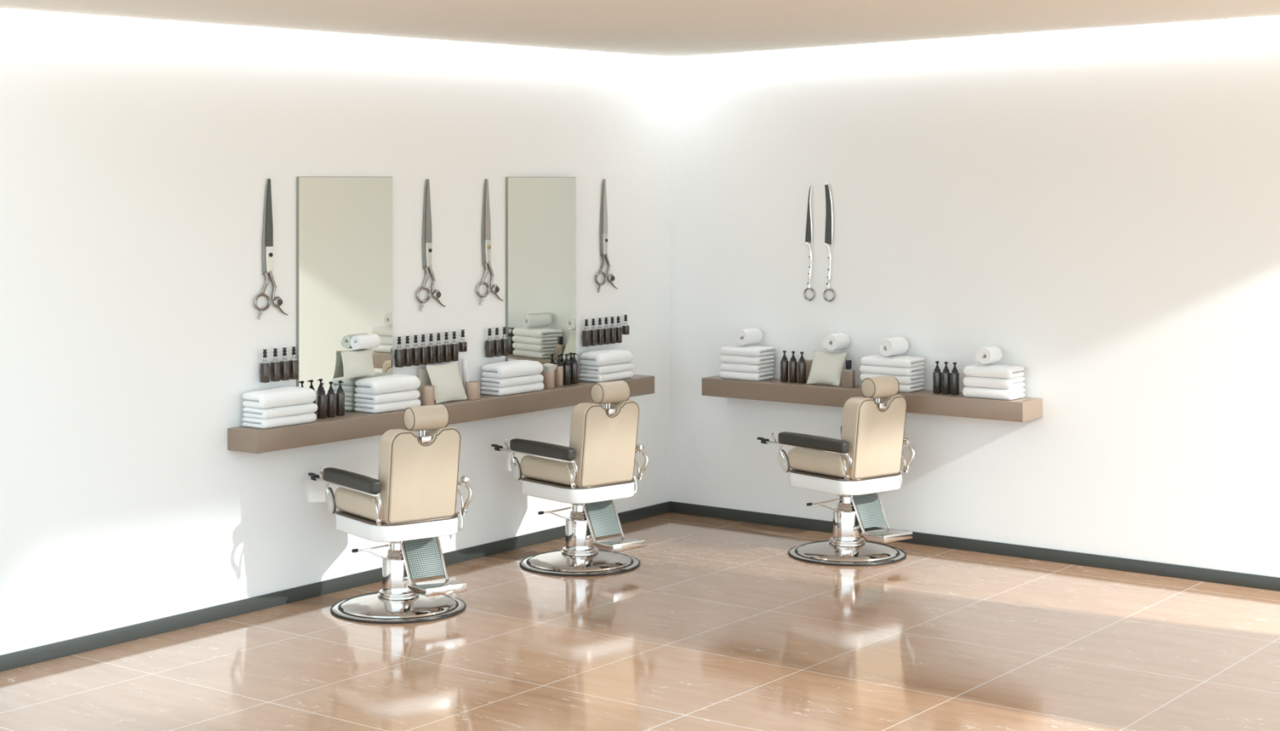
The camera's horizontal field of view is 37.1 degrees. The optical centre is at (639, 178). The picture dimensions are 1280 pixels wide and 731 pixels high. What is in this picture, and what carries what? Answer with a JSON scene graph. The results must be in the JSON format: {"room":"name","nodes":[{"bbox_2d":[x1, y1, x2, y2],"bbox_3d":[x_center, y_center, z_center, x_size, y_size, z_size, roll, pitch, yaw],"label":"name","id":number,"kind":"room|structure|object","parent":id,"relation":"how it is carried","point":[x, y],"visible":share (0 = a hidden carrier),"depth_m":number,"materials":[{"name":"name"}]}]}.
{"room":"salon","nodes":[
{"label":"salon","id":0,"kind":"room"},
{"bbox_2d":[0,17,670,655],"bbox_3d":[-1.905,0.708,11.064,0.200,3.384,7.200,0,0,37],"label":"wall","id":1,"kind":"structure","parent":0,"point":[136,163],"depth_m":10.41,"materials":[{"name":"paint"}]},
{"bbox_2d":[259,349,269,382],"bbox_3d":[-2.090,1.042,10.604,0.056,0.184,0.042,0,0,37],"label":"dropper bottle","id":2,"kind":"object","parent":1,"relation":"attached to","point":[264,366],"visible":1,"depth_m":10.59,"materials":[{"name":"orange glass"}]},
{"bbox_2d":[253,178,288,319],"bbox_3d":[-2.058,0.392,10.658,0.033,0.784,0.253,0,0,37],"label":"scissors","id":3,"kind":"object","parent":1,"relation":"attached to","point":[267,240],"visible":1,"depth_m":10.64,"materials":[{"name":"silver metal"}]},
{"bbox_2d":[270,348,279,382],"bbox_3d":[-2.045,1.042,10.665,0.056,0.184,0.042,0,0,37],"label":"dropper bottle","id":4,"kind":"object","parent":1,"relation":"attached to","point":[275,364],"visible":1,"depth_m":10.65,"materials":[{"name":"brown glass"}]},
{"bbox_2d":[280,347,288,381],"bbox_3d":[-2.003,1.042,10.721,0.056,0.184,0.042,0,0,37],"label":"dropper bottle","id":5,"kind":"object","parent":1,"relation":"attached to","point":[284,363],"visible":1,"depth_m":10.70,"materials":[{"name":"orange glass"}]},
{"bbox_2d":[288,346,298,379],"bbox_3d":[-1.962,1.042,10.776,0.056,0.184,0.042,0,0,37],"label":"dropper bottle","id":6,"kind":"object","parent":1,"relation":"attached to","point":[293,362],"visible":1,"depth_m":10.76,"materials":[{"name":"orange glass"}]},
{"bbox_2d":[0,501,671,671],"bbox_3d":[-1.880,2.361,10.919,0.014,0.078,7.000,0,0,37],"label":"baseboard","id":7,"kind":"structure","parent":1,"relation":"attached to","point":[24,658],"depth_m":10.55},
{"bbox_2d":[0,8,677,62],"bbox_3d":[-1.606,-0.837,11.213,0.098,0.114,6.199,0,0,37],"label":"light","id":8,"kind":"object","parent":1,"relation":"attached to","point":[5,13],"visible":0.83,"depth_m":10.80,"materials":[{"name":"white"}]},
{"bbox_2d":[296,177,392,416],"bbox_3d":[-1.717,0.677,11.132,0.020,1.374,0.760,0,0,37],"label":"wall mirror","id":9,"kind":"object","parent":1,"relation":"attached to","point":[344,224],"visible":0.71,"depth_m":11.09,"materials":[{"name":"grey mirror"}]},
{"bbox_2d":[394,337,403,368],"bbox_3d":[-1.452,1.042,11.455,0.056,0.184,0.042,0,0,37],"label":"dropper bottle","id":10,"kind":"object","parent":1,"relation":"attached to","point":[398,356],"visible":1,"depth_m":11.44,"materials":[{"name":"orange glass"}]},
{"bbox_2d":[403,336,411,366],"bbox_3d":[-1.409,1.042,11.512,0.056,0.184,0.042,0,0,37],"label":"dropper bottle","id":11,"kind":"object","parent":1,"relation":"attached to","point":[407,350],"visible":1,"depth_m":11.49,"materials":[{"name":"orange glass"}]},
{"bbox_2d":[411,335,419,365],"bbox_3d":[-1.366,1.042,11.569,0.056,0.184,0.042,0,0,37],"label":"dropper bottle","id":12,"kind":"object","parent":1,"relation":"attached to","point":[415,349],"visible":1,"depth_m":11.55,"materials":[{"name":"orange glass"}]},
{"bbox_2d":[418,334,427,364],"bbox_3d":[-1.327,1.042,11.621,0.056,0.184,0.042,0,0,37],"label":"dropper bottle","id":13,"kind":"object","parent":1,"relation":"hanging from","point":[423,348],"visible":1,"depth_m":11.60,"materials":[{"name":"orange glass"}]},
{"bbox_2d":[416,178,445,311],"bbox_3d":[-1.278,0.407,11.698,0.033,0.809,0.262,0,0,37],"label":"scissors","id":14,"kind":"object","parent":1,"relation":"attached to","point":[427,223],"visible":1,"depth_m":11.67,"materials":[{"name":"silver metal"}]},
{"bbox_2d":[426,333,435,364],"bbox_3d":[-1.285,1.042,11.677,0.056,0.184,0.042,0,0,37],"label":"dropper bottle","id":15,"kind":"object","parent":1,"relation":"attached to","point":[431,348],"visible":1,"depth_m":11.66,"materials":[{"name":"brown glass"}]},
{"bbox_2d":[434,333,442,363],"bbox_3d":[-1.245,1.042,11.731,0.056,0.184,0.042,0,0,37],"label":"dropper bottle","id":16,"kind":"object","parent":1,"relation":"attached to","point":[438,347],"visible":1,"depth_m":11.71,"materials":[{"name":"brown glass"}]},
{"bbox_2d":[227,374,654,453],"bbox_3d":[-1.077,1.426,11.806,0.235,0.122,3.620,0,0,37],"label":"floating shelf","id":17,"kind":"object","parent":1,"relation":"attached to","point":[354,424],"visible":0.77,"depth_m":11.12,"materials":[{"name":"brown paint"}]},
{"bbox_2d":[242,413,316,429],"bbox_3d":[-1.995,1.337,10.572,0.190,0.054,0.398,0,0,36],"label":"folded towel","id":18,"kind":"object","parent":17,"relation":"on","point":[262,424],"visible":0.78,"depth_m":10.46,"materials":[{"name":"white fabric"}]},
{"bbox_2d":[242,403,317,419],"bbox_3d":[-1.992,1.284,10.573,0.191,0.054,0.397,0,0,37],"label":"folded towel","id":19,"kind":"object","parent":18,"relation":"on","point":[282,411],"visible":0.86,"depth_m":10.46,"materials":[{"name":"white fabric"}]},
{"bbox_2d":[242,386,316,408],"bbox_3d":[-1.995,1.210,10.572,0.192,0.095,0.397,0,0,38],"label":"folded towel","id":20,"kind":"object","parent":19,"relation":"on","point":[285,396],"visible":1,"depth_m":10.47,"materials":[{"name":"white fabric"}]},
{"bbox_2d":[316,382,326,418],"bbox_3d":[-1.812,1.264,10.855,0.052,0.202,0.052,0,0,-19],"label":"pump bottle","id":21,"kind":"object","parent":17,"relation":"on","point":[322,397],"visible":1,"depth_m":10.84,"materials":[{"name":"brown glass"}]},
{"bbox_2d":[326,382,335,417],"bbox_3d":[-1.768,1.264,10.913,0.052,0.202,0.052,0,0,-36],"label":"pump bottle","id":22,"kind":"object","parent":17,"relation":"on","point":[331,395],"visible":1,"depth_m":10.89,"materials":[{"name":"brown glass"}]},
{"bbox_2d":[335,380,344,416],"bbox_3d":[-1.724,1.264,10.972,0.052,0.202,0.052,0,0,37],"label":"pump bottle","id":23,"kind":"object","parent":17,"relation":"on","point":[340,394],"visible":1,"depth_m":10.95,"materials":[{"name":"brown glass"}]},
{"bbox_2d":[354,399,421,413],"bbox_3d":[-1.486,1.337,11.249,0.192,0.055,0.384,0,0,37],"label":"folded towel","id":24,"kind":"object","parent":17,"relation":"on","point":[402,405],"visible":0.75,"depth_m":11.13,"materials":[{"name":"white fabric"}]},
{"bbox_2d":[354,390,420,404],"bbox_3d":[-1.488,1.284,11.247,0.192,0.055,0.373,0,0,37],"label":"folded towel","id":25,"kind":"object","parent":24,"relation":"on","point":[410,394],"visible":0.9,"depth_m":11.14,"materials":[{"name":"white fabric"}]},
{"bbox_2d":[355,374,420,395],"bbox_3d":[-1.488,1.210,11.252,0.188,0.095,0.385,0,0,37],"label":"folded towel","id":26,"kind":"object","parent":25,"relation":"on","point":[388,384],"visible":1,"depth_m":11.15,"materials":[{"name":"white fabric"}]},
{"bbox_2d":[340,348,375,379],"bbox_3d":[-1.648,1.084,11.155,0.076,0.163,0.260,0,0,37],"label":"cushion","id":27,"kind":"object","parent":26,"relation":"on","point":[359,363],"visible":1,"depth_m":11.12,"materials":[{"name":"white fabric"}]},
{"bbox_2d":[350,333,381,350],"bbox_3d":[-1.609,0.958,11.191,0.090,0.083,0.169,0,0,37],"label":"rolled towel","id":28,"kind":"object","parent":27,"relation":"on","point":[372,340],"visible":1,"depth_m":11.15,"materials":[{"name":"white fabric"}]},
{"bbox_2d":[417,367,431,402],"bbox_3d":[-1.318,1.261,11.643,0.035,0.208,0.089,0,0,37],"label":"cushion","id":29,"kind":"object","parent":17,"relation":"on","point":[423,375],"visible":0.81,"depth_m":11.61,"materials":[{"name":"beige fabric"}]},
{"bbox_2d":[421,385,434,405],"bbox_3d":[-1.272,1.304,11.433,0.080,0.122,0.080,0,0,37],"label":"cup","id":30,"kind":"object","parent":17,"relation":"on","point":[427,391],"visible":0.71,"depth_m":11.40,"materials":[{"name":"beige ceramic"}]},
{"bbox_2d":[425,361,467,404],"bbox_3d":[-1.181,1.248,11.663,0.110,0.228,0.285,0,0,37],"label":"cushion","id":31,"kind":"object","parent":17,"relation":"on","point":[446,379],"visible":0.99,"depth_m":11.63,"materials":[{"name":"white fabric"}]},
{"bbox_2d":[461,359,468,391],"bbox_3d":[-1.092,1.246,11.898,0.042,0.238,0.042,0,0,37],"label":"tube","id":32,"kind":"object","parent":17,"relation":"on","point":[464,362],"visible":0.63,"depth_m":11.88,"materials":[{"name":"white"}]},
{"bbox_2d":[465,381,479,399],"bbox_3d":[-1.034,1.311,11.800,0.092,0.108,0.092,0,0,37],"label":"cup","id":33,"kind":"object","parent":17,"relation":"on","point":[472,388],"visible":1,"depth_m":11.76,"materials":[{"name":"beige ceramic"}]},
{"bbox_2d":[480,382,544,395],"bbox_3d":[-0.813,1.337,12.151,0.189,0.055,0.421,0,0,37],"label":"folded towel","id":34,"kind":"object","parent":17,"relation":"on","point":[494,391],"visible":0.81,"depth_m":12.03,"materials":[{"name":"white fabric"}]},
{"bbox_2d":[480,373,543,387],"bbox_3d":[-0.812,1.284,12.150,0.188,0.055,0.412,0,0,37],"label":"folded towel","id":35,"kind":"object","parent":34,"relation":"on","point":[532,379],"visible":0.85,"depth_m":12.03,"materials":[{"name":"white fabric"}]},
{"bbox_2d":[481,360,542,378],"bbox_3d":[-0.811,1.210,12.152,0.188,0.095,0.413,0,0,37],"label":"folded towel","id":36,"kind":"object","parent":35,"relation":"on","point":[515,368],"visible":1,"depth_m":12.04,"materials":[{"name":"white fabric"}]},
{"bbox_2d":[542,371,554,388],"bbox_3d":[-0.594,1.311,12.429,0.074,0.108,0.074,0,0,37],"label":"cup","id":37,"kind":"object","parent":17,"relation":"on","point":[548,377],"visible":0.98,"depth_m":12.39,"materials":[{"name":"beige ceramic"}]},
{"bbox_2d":[542,363,557,372],"bbox_3d":[-0.591,1.240,12.432,0.119,0.061,0.114,0,0,37],"label":"cloth","id":38,"kind":"object","parent":37,"relation":"on","point":[548,367],"visible":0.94,"depth_m":12.40,"materials":[{"name":"white fabric"}]},
{"bbox_2d":[554,354,563,386],"bbox_3d":[-0.534,1.262,12.558,0.057,0.205,0.056,0,0,37],"label":"pump bottle","id":39,"kind":"object","parent":17,"relation":"on","point":[558,372],"visible":0.94,"depth_m":12.54,"materials":[{"name":"beige plastic"}]},
{"bbox_2d":[562,353,570,385],"bbox_3d":[-0.486,1.262,12.622,0.057,0.205,0.056,0,0,37],"label":"pump bottle","id":40,"kind":"object","parent":17,"relation":"on","point":[566,365],"visible":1,"depth_m":12.60,"materials":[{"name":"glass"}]},
{"bbox_2d":[570,352,577,384],"bbox_3d":[-0.439,1.262,12.684,0.056,0.205,0.056,0,0,37],"label":"pump bottle","id":41,"kind":"object","parent":17,"relation":"on","point":[574,365],"visible":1,"depth_m":12.66,"materials":[{"name":"brown glass"}]},
{"bbox_2d":[579,370,633,382],"bbox_3d":[-0.226,1.337,12.932,0.194,0.054,0.380,0,0,36],"label":"folded towel","id":42,"kind":"object","parent":17,"relation":"on","point":[628,374],"visible":0.84,"depth_m":12.81,"materials":[{"name":"white fabric"}]},
{"bbox_2d":[580,362,634,374],"bbox_3d":[-0.223,1.284,12.936,0.189,0.055,0.380,0,0,37],"label":"folded towel","id":43,"kind":"object","parent":42,"relation":"on","point":[613,368],"visible":0.89,"depth_m":12.82,"materials":[{"name":"white fabric"}]},
{"bbox_2d":[579,349,633,366],"bbox_3d":[-0.226,1.211,12.931,0.187,0.094,0.383,0,0,37],"label":"folded towel","id":44,"kind":"object","parent":43,"relation":"on","point":[610,357],"visible":1,"depth_m":12.82,"materials":[{"name":"white fabric"}]},
{"bbox_2d":[442,332,450,362],"bbox_3d":[-1.202,1.042,11.787,0.056,0.184,0.042,0,0,37],"label":"dropper bottle","id":45,"kind":"object","parent":1,"relation":"attached to","point":[446,346],"visible":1,"depth_m":11.77,"materials":[{"name":"brown glass"}]},
{"bbox_2d":[450,331,458,361],"bbox_3d":[-1.159,1.042,11.845,0.056,0.184,0.042,0,0,37],"label":"dropper bottle","id":46,"kind":"object","parent":1,"relation":"hanging from","point":[454,345],"visible":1,"depth_m":11.83,"materials":[{"name":"orange glass"}]},
{"bbox_2d":[458,329,466,352],"bbox_3d":[-1.112,1.013,11.908,0.056,0.138,0.042,0,0,37],"label":"dropper bottle","id":47,"kind":"object","parent":1,"relation":"attached to","point":[462,344],"visible":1,"depth_m":11.89,"materials":[{"name":"brown glass"}]},
{"bbox_2d":[484,328,493,357],"bbox_3d":[-0.961,1.044,12.109,0.056,0.184,0.042,0,0,37],"label":"dropper bottle","id":48,"kind":"object","parent":1,"relation":"attached to","point":[489,347],"visible":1,"depth_m":12.09,"materials":[{"name":"brown glass"}]},
{"bbox_2d":[475,178,503,305],"bbox_3d":[-0.950,0.403,12.134,0.033,0.801,0.260,0,0,37],"label":"scissors","id":49,"kind":"object","parent":1,"relation":"attached to","point":[486,236],"visible":1,"depth_m":12.11,"materials":[{"name":"silver metal"}]},
{"bbox_2d":[493,328,501,356],"bbox_3d":[-0.918,1.044,12.166,0.056,0.184,0.042,0,0,37],"label":"dropper bottle","id":50,"kind":"object","parent":1,"relation":"attached to","point":[497,342],"visible":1,"depth_m":12.15,"materials":[{"name":"brown glass"}]},
{"bbox_2d":[500,327,508,355],"bbox_3d":[-0.875,1.044,12.224,0.056,0.184,0.042,0,0,37],"label":"dropper bottle","id":51,"kind":"object","parent":1,"relation":"attached to","point":[504,341],"visible":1,"depth_m":12.21,"materials":[{"name":"brown glass"}]},
{"bbox_2d":[505,177,576,382],"bbox_3d":[-0.646,0.677,12.501,0.090,1.374,0.614,0,0,37],"label":"wall mirror","id":52,"kind":"object","parent":1,"relation":"attached to","point":[540,212],"visible":0.75,"depth_m":12.48,"materials":[{"name":"grey mirror"}]},
{"bbox_2d":[582,319,590,346],"bbox_3d":[-0.368,1.044,12.898,0.056,0.184,0.042,0,0,37],"label":"dropper bottle","id":53,"kind":"object","parent":1,"relation":"attached to","point":[586,333],"visible":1,"depth_m":12.88,"materials":[{"name":"brown glass"}]},
{"bbox_2d":[589,318,596,346],"bbox_3d":[-0.323,1.044,12.959,0.056,0.184,0.042,0,0,37],"label":"dropper bottle","id":54,"kind":"object","parent":1,"relation":"attached to","point":[593,331],"visible":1,"depth_m":12.94,"materials":[{"name":"orange glass"}]},
{"bbox_2d":[596,318,603,345],"bbox_3d":[-0.280,1.044,13.016,0.056,0.184,0.042,0,0,37],"label":"dropper bottle","id":55,"kind":"object","parent":1,"relation":"attached to","point":[599,331],"visible":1,"depth_m":13.00,"materials":[{"name":"orange glass"}]},
{"bbox_2d":[595,178,617,293],"bbox_3d":[-0.225,0.392,13.101,0.033,0.777,0.252,0,0,37],"label":"scissors","id":56,"kind":"object","parent":1,"relation":"attached to","point":[603,227],"visible":1,"depth_m":13.07,"materials":[{"name":"silver metal"}]},
{"bbox_2d":[603,317,609,344],"bbox_3d":[-0.238,1.044,13.072,0.056,0.184,0.042,0,0,37],"label":"dropper bottle","id":57,"kind":"object","parent":1,"relation":"attached to","point":[606,329],"visible":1,"depth_m":13.05,"materials":[{"name":"orange glass"}]},
{"bbox_2d":[608,316,616,343],"bbox_3d":[-0.197,1.044,13.127,0.056,0.184,0.042,0,0,37],"label":"dropper bottle","id":58,"kind":"object","parent":1,"relation":"attached to","point":[612,330],"visible":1,"depth_m":13.11,"materials":[{"name":"orange glass"}]},
{"bbox_2d":[614,316,622,343],"bbox_3d":[-0.156,1.044,13.181,0.056,0.184,0.042,0,0,37],"label":"dropper bottle","id":59,"kind":"object","parent":1,"relation":"hanging from","point":[619,330],"visible":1,"depth_m":13.16,"materials":[{"name":"orange glass"}]},
{"bbox_2d":[622,315,629,334],"bbox_3d":[-0.106,1.015,13.249,0.056,0.138,0.042,0,0,37],"label":"dropper bottle","id":60,"kind":"object","parent":1,"relation":"attached to","point":[625,327],"visible":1,"depth_m":13.23,"materials":[{"name":"orange glass"}]},
{"bbox_2d":[0,512,1279,730],"bbox_3d":[1.492,2.460,4.763,13.200,0.120,13.200,0,0,37],"label":"floor","id":61,"kind":"structure","parent":0,"point":[717,627],"depth_m":9.66,"materials":[{"name":"tile"}]},
{"bbox_2d":[308,404,471,624],"bbox_3d":[-1.393,1.822,10.708,0.748,1.155,0.903,0,0,-36],"label":"barber chair","id":62,"kind":"object","parent":61,"relation":"on","point":[411,504],"visible":1,"depth_m":10.45,"materials":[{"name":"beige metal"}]},
{"bbox_2d":[491,380,648,577],"bbox_3d":[-0.424,1.822,11.926,0.748,1.155,0.903,0,0,-41],"label":"barber chair","id":63,"kind":"object","parent":61,"relation":"on","point":[596,469],"visible":1,"depth_m":11.68,"materials":[{"name":"beige leather"}]},
{"bbox_2d":[756,375,915,566],"bbox_3d":[1.273,1.822,12.232,0.748,1.155,0.903,0,0,-39],"label":"barber chair","id":64,"kind":"object","parent":61,"relation":"on","point":[865,462],"visible":1,"depth_m":11.98,"materials":[{"name":"beige leather"}]},
{"bbox_2d":[0,0,1279,57],"bbox_3d":[1.060,-0.965,9.151,6.640,0.308,6.100,0,0,37],"label":"ceiling","id":65,"kind":"structure","parent":0,"point":[654,28],"depth_m":10.38,"materials":[{"name":"white paint"}]},
{"bbox_2d":[670,22,1279,577],"bbox_3d":[2.975,0.649,11.777,6.750,3.502,0.200,0,0,37],"label":"wall","id":66,"kind":"structure","parent":0,"point":[1099,212],"depth_m":12.11,"materials":[{"name":"paint"}]},
{"bbox_2d":[803,184,814,301],"bbox_3d":[1.152,0.439,12.998,0.091,0.793,0.024,0,0,37],"label":"blade","id":67,"kind":"object","parent":66,"relation":"attached to","point":[808,233],"visible":1,"depth_m":12.99,"materials":[{"name":"silver metal"}]},
{"bbox_2d":[822,183,835,302],"bbox_3d":[1.278,0.435,12.903,0.091,0.802,0.024,0,0,37],"label":"blade","id":68,"kind":"object","parent":66,"relation":"attached to","point":[828,230],"visible":1,"depth_m":12.90,"materials":[{"name":"silver metal"}]},
{"bbox_2d":[702,375,1042,422],"bbox_3d":[1.478,1.443,12.597,2.419,0.122,0.285,0,0,37],"label":"floating shelf","id":69,"kind":"object","parent":66,"relation":"attached to","point":[922,402],"visible":0.84,"depth_m":12.48,"materials":[{"name":"brown paint"}]},
{"bbox_2d":[719,370,773,381],"bbox_3d":[0.736,1.353,13.143,0.320,0.056,0.224,0,0,37],"label":"folded towel","id":70,"kind":"object","parent":69,"relation":"on","point":[749,376],"visible":0.87,"depth_m":13.05,"materials":[{"name":"white fabric"}]},
{"bbox_2d":[720,362,773,373],"bbox_3d":[0.737,1.298,13.148,0.317,0.057,0.225,0,0,37],"label":"folded towel","id":71,"kind":"object","parent":70,"relation":"on","point":[723,366],"visible":0.87,"depth_m":13.06,"materials":[{"name":"white fabric"}]},
{"bbox_2d":[719,355,774,364],"bbox_3d":[0.737,1.242,13.144,0.326,0.057,0.222,0,0,36],"label":"folded towel","id":72,"kind":"object","parent":71,"relation":"on","point":[723,358],"visible":0.87,"depth_m":13.05,"materials":[{"name":"white fabric"}]},
{"bbox_2d":[720,344,774,356],"bbox_3d":[0.737,1.183,13.146,0.321,0.064,0.229,0,0,36],"label":"folded towel","id":73,"kind":"object","parent":72,"relation":"on","point":[736,349],"visible":1,"depth_m":13.06,"materials":[{"name":"white fabric"}]},
{"bbox_2d":[733,328,762,345],"bbox_3d":[0.745,1.089,13.138,0.119,0.110,0.184,0,0,37],"label":"rolled towel","id":74,"kind":"object","parent":73,"relation":"on","point":[750,335],"visible":1,"depth_m":13.08,"materials":[{"name":"white fabric"}]},
{"bbox_2d":[780,351,788,382],"bbox_3d":[0.982,1.276,12.960,0.056,0.212,0.056,0,0,-16],"label":"pump bottle","id":75,"kind":"object","parent":69,"relation":"on","point":[784,362],"visible":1,"depth_m":12.94,"materials":[{"name":"brown glass"}]},
{"bbox_2d":[789,351,797,382],"bbox_3d":[1.038,1.276,12.918,0.056,0.212,0.056,0,0,-16],"label":"pump bottle","id":76,"kind":"object","parent":69,"relation":"on","point":[793,362],"visible":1,"depth_m":12.90,"materials":[{"name":"brown glass"}]},
{"bbox_2d":[797,351,806,383],"bbox_3d":[1.094,1.276,12.876,0.056,0.212,0.056,0,0,-16],"label":"pump bottle","id":77,"kind":"object","parent":69,"relation":"on","point":[802,364],"visible":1,"depth_m":12.85,"materials":[{"name":"brown glass"}]},
{"bbox_2d":[804,359,813,382],"bbox_3d":[1.135,1.307,12.998,0.091,0.150,0.049,0,0,37],"label":"carton","id":78,"kind":"object","parent":69,"relation":"on","point":[809,362],"visible":0.34,"depth_m":12.96,"materials":[{"name":"beige cardboard"}]},
{"bbox_2d":[806,351,846,386],"bbox_3d":[1.248,1.271,12.758,0.255,0.215,0.126,0,0,37],"label":"cushion","id":79,"kind":"object","parent":69,"relation":"on","point":[826,368],"visible":1,"depth_m":12.72,"materials":[{"name":"white fabric"}]},
{"bbox_2d":[822,333,850,351],"bbox_3d":[1.316,1.094,12.778,0.120,0.111,0.179,0,0,37],"label":"rolled towel","id":80,"kind":"object","parent":79,"relation":"on","point":[838,341],"visible":1,"depth_m":12.72,"materials":[{"name":"white fabric"}]},
{"bbox_2d":[841,360,855,387],"bbox_3d":[1.382,1.293,12.635,0.080,0.178,0.044,0,0,37],"label":"perfume bottle","id":81,"kind":"object","parent":69,"relation":"on","point":[848,375],"visible":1,"depth_m":12.62,"materials":[{"name":"beige glass"}]},
{"bbox_2d":[860,382,924,392],"bbox_3d":[1.649,1.354,12.463,0.364,0.055,0.226,0,0,37],"label":"folded towel","id":82,"kind":"object","parent":69,"relation":"on","point":[918,386],"visible":0.34,"depth_m":12.31,"materials":[{"name":"white fabric"}]},
{"bbox_2d":[860,373,924,384],"bbox_3d":[1.648,1.301,12.459,0.366,0.055,0.226,0,0,37],"label":"folded towel","id":83,"kind":"object","parent":82,"relation":"on","point":[902,380],"visible":0.56,"depth_m":12.35,"materials":[{"name":"white fabric"}]},
{"bbox_2d":[859,364,924,376],"bbox_3d":[1.649,1.247,12.458,0.372,0.055,0.223,0,0,37],"label":"folded towel","id":84,"kind":"object","parent":83,"relation":"on","point":[867,369],"visible":0.86,"depth_m":12.37,"materials":[{"name":"white fabric"}]},
{"bbox_2d":[860,355,924,368],"bbox_3d":[1.649,1.190,12.459,0.366,0.062,0.224,0,0,37],"label":"folded towel","id":85,"kind":"object","parent":84,"relation":"on","point":[873,360],"visible":0.95,"depth_m":12.38,"materials":[{"name":"white fabric"}]},
{"bbox_2d":[878,336,908,356],"bbox_3d":[1.654,1.097,12.456,0.116,0.118,0.209,0,0,37],"label":"rolled towel","id":86,"kind":"object","parent":85,"relation":"on","point":[892,346],"visible":1,"depth_m":12.39,"materials":[{"name":"white fabric"}]},
{"bbox_2d":[933,361,942,394],"bbox_3d":[1.912,1.278,12.262,0.056,0.207,0.056,0,0,-16],"label":"pump bottle","id":87,"kind":"object","parent":69,"relation":"on","point":[937,374],"visible":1,"depth_m":12.24,"materials":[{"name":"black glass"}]},
{"bbox_2d":[942,361,950,394],"bbox_3d":[1.962,1.278,12.224,0.056,0.207,0.056,0,0,-16],"label":"pump bottle","id":88,"kind":"object","parent":69,"relation":"on","point":[945,374],"visible":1,"depth_m":12.20,"materials":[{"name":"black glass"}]},
{"bbox_2d":[950,362,959,395],"bbox_3d":[2.012,1.278,12.187,0.056,0.207,0.056,0,0,-16],"label":"pump bottle","id":89,"kind":"object","parent":69,"relation":"on","point":[954,375],"visible":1,"depth_m":12.16,"materials":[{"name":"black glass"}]},
{"bbox_2d":[962,386,1025,400],"bbox_3d":[2.229,1.348,12.021,0.337,0.068,0.224,0,0,36],"label":"folded towel","id":90,"kind":"object","parent":69,"relation":"on","point":[967,392],"visible":0.83,"depth_m":11.93,"materials":[{"name":"white fabric"}]},
{"bbox_2d":[963,376,1025,389],"bbox_3d":[2.232,1.281,12.027,0.329,0.068,0.227,0,0,36],"label":"folded towel","id":91,"kind":"object","parent":90,"relation":"on","point":[968,381],"visible":0.84,"depth_m":11.94,"materials":[{"name":"white fabric"}]},
{"bbox_2d":[963,363,1024,378],"bbox_3d":[2.232,1.211,12.021,0.326,0.075,0.226,0,0,37],"label":"folded towel","id":92,"kind":"object","parent":91,"relation":"on","point":[980,370],"visible":0.99,"depth_m":11.94,"materials":[{"name":"white fabric"}]},
{"bbox_2d":[975,346,1002,364],"bbox_3d":[2.199,1.113,12.022,0.113,0.104,0.159,0,0,37],"label":"rolled towel","id":93,"kind":"object","parent":92,"relation":"on","point":[987,355],"visible":1,"depth_m":11.97,"materials":[{"name":"white fabric"}]},
{"bbox_2d":[670,501,1279,591],"bbox_3d":[2.856,2.361,11.732,6.586,0.078,0.014,0,0,37],"label":"baseboard","id":94,"kind":"structure","parent":66,"relation":"attached to","point":[1210,575],"depth_m":12.04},
{"bbox_2d":[673,15,1279,62],"bbox_3d":[2.861,-0.920,11.675,6.490,0.174,0.098,0,0,37],"label":"light","id":95,"kind":"object","parent":66,"relation":"attached to","point":[1267,19],"visible":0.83,"depth_m":12.10,"materials":[{"name":"white"}]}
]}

